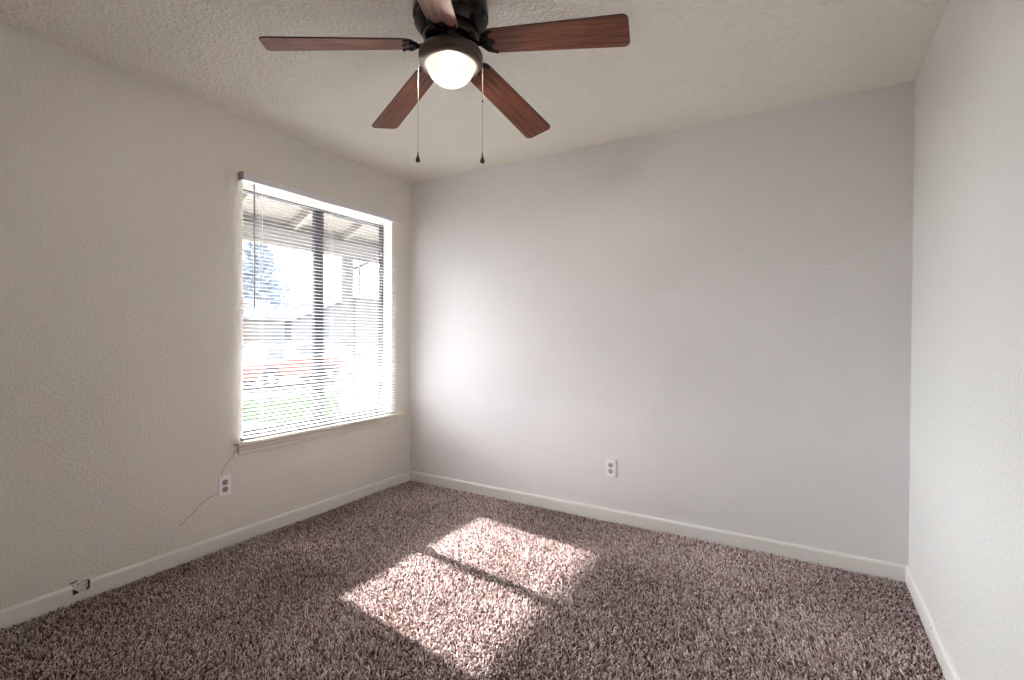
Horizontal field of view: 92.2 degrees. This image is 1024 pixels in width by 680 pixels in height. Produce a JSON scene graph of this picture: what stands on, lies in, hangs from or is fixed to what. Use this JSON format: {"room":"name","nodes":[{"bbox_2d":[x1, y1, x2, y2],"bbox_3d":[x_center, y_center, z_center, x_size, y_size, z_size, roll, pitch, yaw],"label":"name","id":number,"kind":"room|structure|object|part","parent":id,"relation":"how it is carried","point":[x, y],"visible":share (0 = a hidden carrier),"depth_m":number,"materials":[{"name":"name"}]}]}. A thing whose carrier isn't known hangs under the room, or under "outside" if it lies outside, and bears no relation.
{"room":"empty bedroom","nodes":[
{"label":"empty bedroom","id":0,"kind":"room"},
{"bbox_2d":[0,22,410,609],"bbox_3d":[-2.095,-0.056,2.067,0.142,2.440,4.700,1,1,31],"label":"wall","id":1,"kind":"structure","parent":0,"point":[121,197],"depth_m":2.38,"materials":[{"name":"beige paint"}]},
{"bbox_2d":[0,471,409,630],"bbox_3d":[-2.035,1.124,2.041,0.013,0.100,4.700,1,1,31],"label":"baseboard","id":2,"kind":"structure","parent":1,"relation":"attached to","point":[86,587],"depth_m":2.51,"materials":[{"name":"white paint"}]},
{"bbox_2d":[218,474,230,497],"bbox_3d":[-1.608,0.817,2.760,0.009,0.115,0.070,1,1,31],"label":"wall socket","id":3,"kind":"object","parent":1,"relation":"attached to","point":[224,482],"visible":1,"depth_m":2.76,"materials":[{"name":"white plastic"}]},
{"bbox_2d":[234,184,402,454],"bbox_3d":[-1.272,-0.138,3.382,0.170,1.587,1.318,1,1,31],"label":"window","id":4,"kind":"structure","parent":1,"relation":"in","point":[260,444],"depth_m":3.38,"materials":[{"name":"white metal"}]},
{"bbox_2d":[238,171,397,441],"bbox_3d":[-1.224,-0.192,3.336,0.060,1.537,1.243,1,1,31],"label":"window blind","id":5,"kind":"object","parent":4,"relation":"attached to","point":[242,176],"visible":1,"depth_m":3.20,"materials":[{"name":"white paint"}]},
{"bbox_3d":[-1.482,-0.175,2.916,0.028,1.479,0.007,1,1,31],"label":"ladder cord","id":6,"kind":"part","parent":5,"relation":"part of","materials":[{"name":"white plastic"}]},
{"bbox_3d":[-1.227,-0.937,3.333,0.042,0.041,1.228,1,1,31],"label":"head rail","id":7,"kind":"part","parent":5,"relation":"part of","materials":[{"name":"white paint"}]},
{"bbox_3d":[-1.233,0.568,3.350,0.027,0.017,1.226,1,1,31],"label":"rail","id":8,"kind":"part","parent":5,"relation":"part of","materials":[{"name":"white paint"}]},
{"bbox_3d":[-1.227,-0.178,3.346,0.028,1.479,0.007,1,1,31],"label":"ladder cord","id":9,"kind":"part","parent":5,"relation":"part of","materials":[{"name":"white fabric"}]},
{"bbox_3d":[-0.982,-0.181,3.759,0.028,1.479,0.007,1,1,31],"label":"ladder cord","id":10,"kind":"part","parent":5,"relation":"part of","materials":[{"name":"white fabric"}]},
{"bbox_3d":[-1.341,-0.171,3.405,0.028,1.425,0.072,1,1,31],"label":"meeting rail","id":11,"kind":"part","parent":4,"relation":"part of","materials":[{"name":"brown metal"}]},
{"bbox_3d":[-1.233,0.628,3.364,0.034,0.054,1.282,1,1,31],"label":"apron moulding","id":12,"kind":"part","parent":4,"relation":"part of","materials":[{"name":"beige paint"}]},
{"bbox_3d":[-1.261,0.589,3.381,0.136,0.023,1.318,1,1,31],"label":"sill","id":13,"kind":"part","parent":4,"relation":"part of","materials":[{"name":"beige paint"}]},
{"bbox_2d":[0,485,944,679],"bbox_3d":[-0.649,1.245,1.219,3.518,0.110,4.980,1,1,31],"label":"floor","id":14,"kind":"structure","parent":0,"point":[525,579],"depth_m":2.08,"materials":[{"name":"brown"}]},
{"bbox_2d":[0,480,943,679],"bbox_3d":[-0.650,1.181,1.215,3.234,0.018,4.706,1,1,31],"label":"carpet","id":15,"kind":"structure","parent":14,"relation":"on","point":[665,541],"depth_m":2.14,"materials":[{"name":"brown carpet"}]},
{"bbox_2d":[0,0,948,182],"bbox_3d":[-0.636,-1.320,1.194,3.518,0.120,4.980,1,1,31],"label":"ceiling","id":16,"kind":"structure","parent":0,"point":[685,63],"depth_m":2.26,"materials":[{"name":"white paint"}]},
{"bbox_2d":[259,0,629,163],"bbox_3d":[-0.203,-0.962,1.853,1.262,0.606,1.242,1,1,31],"label":"ceiling fan","id":17,"kind":"object","parent":16,"relation":"hanging from","point":[450,56],"visible":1,"depth_m":1.77,"materials":[{"name":"brown wood"}]},
{"bbox_3d":[-0.614,-1.059,1.762,0.519,0.006,0.133,-7,14,-11],"label":"fan blade","id":18,"kind":"part","parent":17,"relation":"part of","materials":[{"name":"brown wood"}]},
{"bbox_3d":[-0.462,-1.051,2.153,0.133,0.006,0.519,-16,2,-37],"label":"fan blade","id":19,"kind":"part","parent":17,"relation":"part of","materials":[{"name":"brown wood"}]},
{"bbox_3d":[-0.247,-1.046,1.448,0.133,0.006,0.519,13,9,1],"label":"fan blade","id":20,"kind":"part","parent":17,"relation":"part of","materials":[{"name":"brown wood"}]},
{"bbox_3d":[-0.229,-0.990,1.840,0.175,0.082,0.175,1,1,31],"label":"lamp shade","id":21,"kind":"part","parent":17,"relation":"part of","materials":[{"name":"white glass"}]},
{"bbox_3d":[-0.113,-0.874,1.856,0.007,0.347,0.002,0,1,-8],"label":"pull chain","id":22,"kind":"part","parent":17,"relation":"part of","materials":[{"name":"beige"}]},
{"bbox_3d":[-0.009,-1.038,2.161,0.133,0.006,0.519,-14,-17,31],"label":"fan blade","id":23,"kind":"part","parent":17,"relation":"part of","materials":[{"name":"brown wood"}]},
{"bbox_3d":[0.144,-1.058,1.715,0.519,0.006,0.133,7,-10,18],"label":"fan blade","id":24,"kind":"part","parent":17,"relation":"part of","materials":[{"name":"brown wood"}]},
{"bbox_2d":[410,81,914,566],"bbox_3d":[0.592,-0.055,3.288,3.518,2.440,0.140,1,1,31],"label":"wall","id":25,"kind":"structure","parent":0,"point":[719,312],"depth_m":2.92,"materials":[{"name":"grey paint"}]},
{"bbox_2d":[606,458,615,477],"bbox_3d":[0.638,0.827,3.181,0.070,0.115,0.009,1,1,31],"label":"wall socket","id":26,"kind":"object","parent":25,"relation":"attached to","point":[610,463],"visible":1,"depth_m":3.18,"materials":[{"name":"white plastic"}]},
{"bbox_2d":[410,471,905,581],"bbox_3d":[0.547,1.134,3.234,3.212,0.084,0.013,1,1,31],"label":"baseboard","id":27,"kind":"structure","parent":25,"relation":"attached to","point":[872,567],"depth_m":2.94,"materials":[{"name":"white paint"}]},
{"bbox_2d":[909,0,1023,679],"bbox_3d":[0.810,-0.024,0.345,0.140,2.440,4.700,1,1,31],"label":"wall","id":28,"kind":"structure","parent":0,"point":[966,491],"depth_m":1.55,"materials":[{"name":"white paint"}]},
{"bbox_2d":[905,566,959,679],"bbox_3d":[0.738,1.163,0.396,0.014,0.084,4.700,1,1,31],"label":"baseboard","id":29,"kind":"structure","parent":28,"relation":"attached to","point":[948,670],"depth_m":1.93,"materials":[{"name":"white paint"}]},
{"bbox_3d":[-1.881,1.278,5.787,3.260,0.100,4.100,1,1,31],"label":"porch slab","id":30,"kind":"object","parent":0,"visible":0},
{"bbox_2d":[337,257,368,412],"bbox_3d":[-1.692,0.205,5.292,0.130,2.139,0.345,1,1,31],"label":"porch post","id":31,"kind":"object","parent":30,"relation":"on","point":[347,260],"visible":0.48,"depth_m":5.17,"materials":[{"name":"grey wood"}]},
{"bbox_2d":[353,259,377,410],"bbox_3d":[-1.367,0.201,5.823,0.088,2.139,1.300,1,1,31],"label":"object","id":32,"kind":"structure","parent":30,"relation":"on","point":[361,299],"depth_m":5.37,"materials":[{"name":"grey paint"}]},
{"label":"outside","id":33,"kind":"structure","parent":0,"visible":0},
{"bbox_2d":[243,390,340,423],"bbox_3d":[2.460,1.800,21.062,11.360,1.000,27.400,1,1,31],"label":"lawn","id":34,"kind":"structure","parent":33,"point":[256,407],"depth_m":11.98,"materials":[{"name":"green plant"}]},
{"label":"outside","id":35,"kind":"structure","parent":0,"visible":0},
{"bbox_2d":[243,193,378,263],"bbox_3d":[-1.409,-1.286,4.617,1.299,0.856,5.600,1,1,31],"label":"porch roof","id":36,"kind":"structure","parent":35,"point":[283,206],"depth_m":4.60,"materials":[{"name":"grey"}]},
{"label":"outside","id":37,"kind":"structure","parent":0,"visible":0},
{"bbox_2d":[243,373,340,400],"bbox_3d":[-23.366,1.769,46.488,58.000,0.200,90.000,1,1,31],"label":"street","id":38,"kind":"structure","parent":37,"point":[289,378],"depth_m":20.38,"materials":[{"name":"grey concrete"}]},
{"bbox_2d":[243,300,290,348],"bbox_3d":[-22.919,-0.697,35.626,7.000,4.950,10.600,1,1,31],"label":"house","id":39,"kind":"structure","parent":38,"relation":"on","point":[244,301],"depth_m":37.20,"materials":[{"name":"grey"}]},
{"bbox_3d":[-19.619,0.616,35.074,0.055,2.330,4.600,1,1,31],"label":"garage door","id":40,"kind":"part","parent":39,"relation":"part of","materials":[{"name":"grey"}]},
{"bbox_2d":[243,242,296,307],"bbox_3d":[-26.713,-4.683,52.225,8.462,12.563,8.487,1,1,31],"label":"tree","id":41,"kind":"object","parent":38,"relation":"on","point":[250,251],"visible":0.48,"depth_m":51.46,"materials":[{"name":"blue plant"}]},
{"bbox_2d":[243,344,340,387],"bbox_3d":[-9.946,1.073,22.047,1.860,1.790,5.650,1,1,31],"label":"pickup truck","id":42,"kind":"object","parent":38,"relation":"on","point":[245,347],"visible":0.53,"depth_m":20.77,"materials":[{"name":"red paint"}]},
{"bbox_2d":[243,360,282,363],"bbox_3d":[-10.765,0.912,20.663,1.680,0.177,1.405,1,1,31],"label":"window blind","id":43,"kind":"object","parent":42,"relation":"attached to","point":[275,361],"depth_m":20.19,"materials":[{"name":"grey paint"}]},
{"bbox_2d":[277,302,340,352],"bbox_3d":[-17.909,-0.872,45.791,6.850,5.150,10.800,1,1,31],"label":"house","id":44,"kind":"structure","parent":38,"relation":"on","point":[338,311],"depth_m":42.90,"materials":[{"name":"grey"}]},
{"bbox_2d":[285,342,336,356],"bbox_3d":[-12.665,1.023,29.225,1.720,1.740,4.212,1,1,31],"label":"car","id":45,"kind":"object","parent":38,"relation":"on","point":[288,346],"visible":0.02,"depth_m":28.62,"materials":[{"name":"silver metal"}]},
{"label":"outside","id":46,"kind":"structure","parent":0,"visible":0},
{"bbox_2d":[243,423,272,428],"bbox_3d":[-5.690,1.829,7.805,11.860,1.120,3.680,1,1,31],"label":"front walk","id":47,"kind":"structure","parent":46,"point":[243,423],"depth_m":9.12,"materials":[{"name":"concrete"}]}
]}

